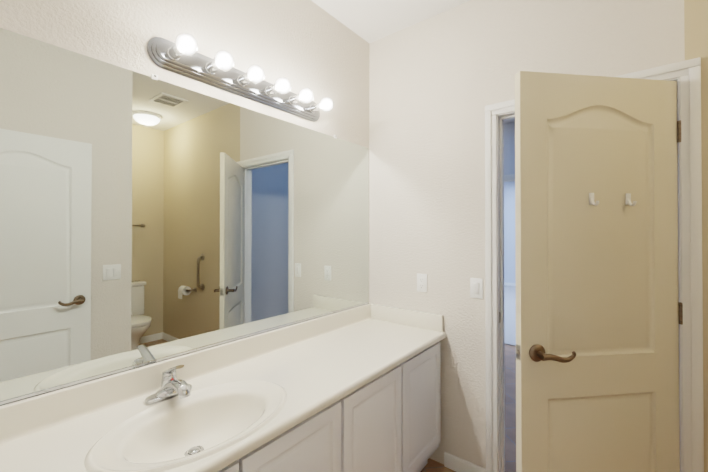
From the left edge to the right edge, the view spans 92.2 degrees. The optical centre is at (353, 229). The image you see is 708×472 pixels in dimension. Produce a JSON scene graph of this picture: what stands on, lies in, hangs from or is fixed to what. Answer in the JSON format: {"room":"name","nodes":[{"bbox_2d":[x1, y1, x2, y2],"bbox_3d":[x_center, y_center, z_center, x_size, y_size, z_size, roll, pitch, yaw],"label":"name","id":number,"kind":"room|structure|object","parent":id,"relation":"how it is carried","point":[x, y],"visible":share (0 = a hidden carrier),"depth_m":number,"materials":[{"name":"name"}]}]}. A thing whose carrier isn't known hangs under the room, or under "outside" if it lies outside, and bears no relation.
{"room":"bathroom","nodes":[
{"label":"bathroom","id":0,"kind":"room"},
{"bbox_2d":[0,0,368,154],"bbox_3d":[-0.606,0.042,1.601,0.115,2.740,2.380,0,-1,39],"label":"wall","id":1,"kind":"structure","parent":0,"point":[319,52],"depth_m":1.60,"materials":[{"name":"beige paint"}]},
{"bbox_2d":[0,28,368,405],"bbox_3d":[-0.560,-0.041,1.555,0.012,1.102,2.126,0,-1,39],"label":"mirror","id":2,"kind":"object","parent":1,"relation":"attached to","point":[145,220],"visible":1,"depth_m":1.28,"materials":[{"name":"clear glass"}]},
{"bbox_2d":[147,32,333,121],"bbox_3d":[-0.425,-0.688,1.597,0.177,0.118,0.930,0,-1,39],"label":"vanity light","id":3,"kind":"object","parent":1,"relation":"attached to","point":[182,59],"visible":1,"depth_m":1.51,"materials":[{"name":"silver metal"}]},
{"bbox_2d":[0,303,371,446],"bbox_3d":[-0.546,0.562,1.550,0.034,0.100,2.148,0,-1,39],"label":"backsplash","id":4,"kind":"structure","parent":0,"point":[20,419],"depth_m":1.24,"materials":[{"name":"white stone"}]},
{"bbox_2d":[311,0,514,123],"bbox_3d":[2.123,-1.357,4.223,6.100,0.100,9.865,0,-1,39],"label":"ceiling","id":5,"kind":"structure","parent":0,"point":[369,21],"depth_m":2.08,"materials":[{"name":"white paint"}]},
{"bbox_2d":[420,344,515,471],"bbox_3d":[1.095,1.444,1.799,4.685,0.060,4.825,0,-1,39],"label":"floor","id":6,"kind":"structure","parent":0,"point":[432,465],"depth_m":2.54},
{"bbox_2d":[0,323,442,471],"bbox_3d":[-0.354,1.030,1.362,0.563,0.760,2.098,0,-1,39],"label":"bathroom vanity","id":7,"kind":"object","parent":6,"relation":"on","point":[357,389],"depth_m":1.28,"materials":[{"name":"white"}]},
{"bbox_2d":[145,365,191,404],"bbox_3d":[-0.639,0.548,1.221,0.162,0.138,0.162,0,-1,39],"label":"faucet","id":8,"kind":"object","parent":7,"relation":"on","point":[173,391],"depth_m":1.21,"materials":[{"name":"silver metal"}]},
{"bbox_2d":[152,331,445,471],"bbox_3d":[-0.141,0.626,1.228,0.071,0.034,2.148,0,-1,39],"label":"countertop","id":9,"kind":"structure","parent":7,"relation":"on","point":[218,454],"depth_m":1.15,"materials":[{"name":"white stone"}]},
{"bbox_2d":[504,285,515,345],"bbox_3d":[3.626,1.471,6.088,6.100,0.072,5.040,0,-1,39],"label":"wall","id":10,"kind":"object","parent":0,"point":[510,315],"depth_m":5.68,"materials":[{"name":"white paint"}]},
{"bbox_2d":[369,0,707,471],"bbox_3d":[2.123,0.062,4.212,6.100,2.740,9.865,0,-1,39],"label":"wall","id":11,"kind":"structure","parent":0,"point":[438,83],"depth_m":2.00,"materials":[{"name":"beige paint"}]},
{"bbox_2d":[372,304,442,330],"bbox_3d":[0.327,0.567,2.213,0.530,0.101,0.021,0,-1,39],"label":"backsplash","id":12,"kind":"structure","parent":11,"relation":"attached to","point":[426,321],"depth_m":2.18,"materials":[{"name":"white stone"}]},
{"bbox_2d":[417,273,426,291],"bbox_3d":[0.428,0.336,2.144,0.070,0.114,0.008,0,-1,39],"label":"outlet","id":13,"kind":"object","parent":11,"relation":"attached to","point":[421,282],"visible":1,"depth_m":2.14,"materials":[{"name":"white plastic"}]},
{"bbox_2d":[444,452,485,471],"bbox_3d":[0.638,1.374,1.965,0.245,0.082,0.012,0,-1,39],"label":"baseboard","id":14,"kind":"structure","parent":11,"relation":"attached to","point":[454,463],"depth_m":1.98,"materials":[{"name":"white paint"}]},
{"bbox_2d":[470,278,482,298],"bbox_3d":[0.693,0.333,1.930,0.070,0.114,0.012,0,-1,39],"label":"light switch","id":15,"kind":"object","parent":11,"relation":"attached to","point":[476,287],"visible":1,"depth_m":1.93,"materials":[{"name":"white plastic"}]},
{"bbox_2d":[504,174,514,181],"bbox_3d":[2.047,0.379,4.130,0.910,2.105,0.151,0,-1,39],"label":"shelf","id":16,"kind":"structure","parent":11,"relation":"attached to","point":[509,178],"depth_m":4.17,"materials":[{"name":"white paint"}]},
{"bbox_2d":[504,282,515,285],"bbox_3d":[5.130,1.417,7.976,5.900,0.090,0.012,0,-1,39],"label":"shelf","id":17,"kind":"structure","parent":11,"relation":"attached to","point":[505,283],"depth_m":8.84,"materials":[{"name":"white paint"}]},
{"bbox_2d":[485,57,703,471],"bbox_3d":[1.107,0.360,1.682,0.850,2.105,0.151,0,-1,39],"label":"door frame","id":18,"kind":"structure","parent":11,"relation":"attached to","point":[686,75],"depth_m":1.41,"materials":[{"name":"white paint"}]},
{"bbox_2d":[515,71,682,471],"bbox_3d":[0.997,0.390,1.384,0.722,2.018,0.158,0,0,-7],"label":"bathroom door","id":19,"kind":"structure","parent":11,"relation":"in","point":[599,312],"depth_m":1.37,"materials":[{"name":"beige paint"}]}
]}

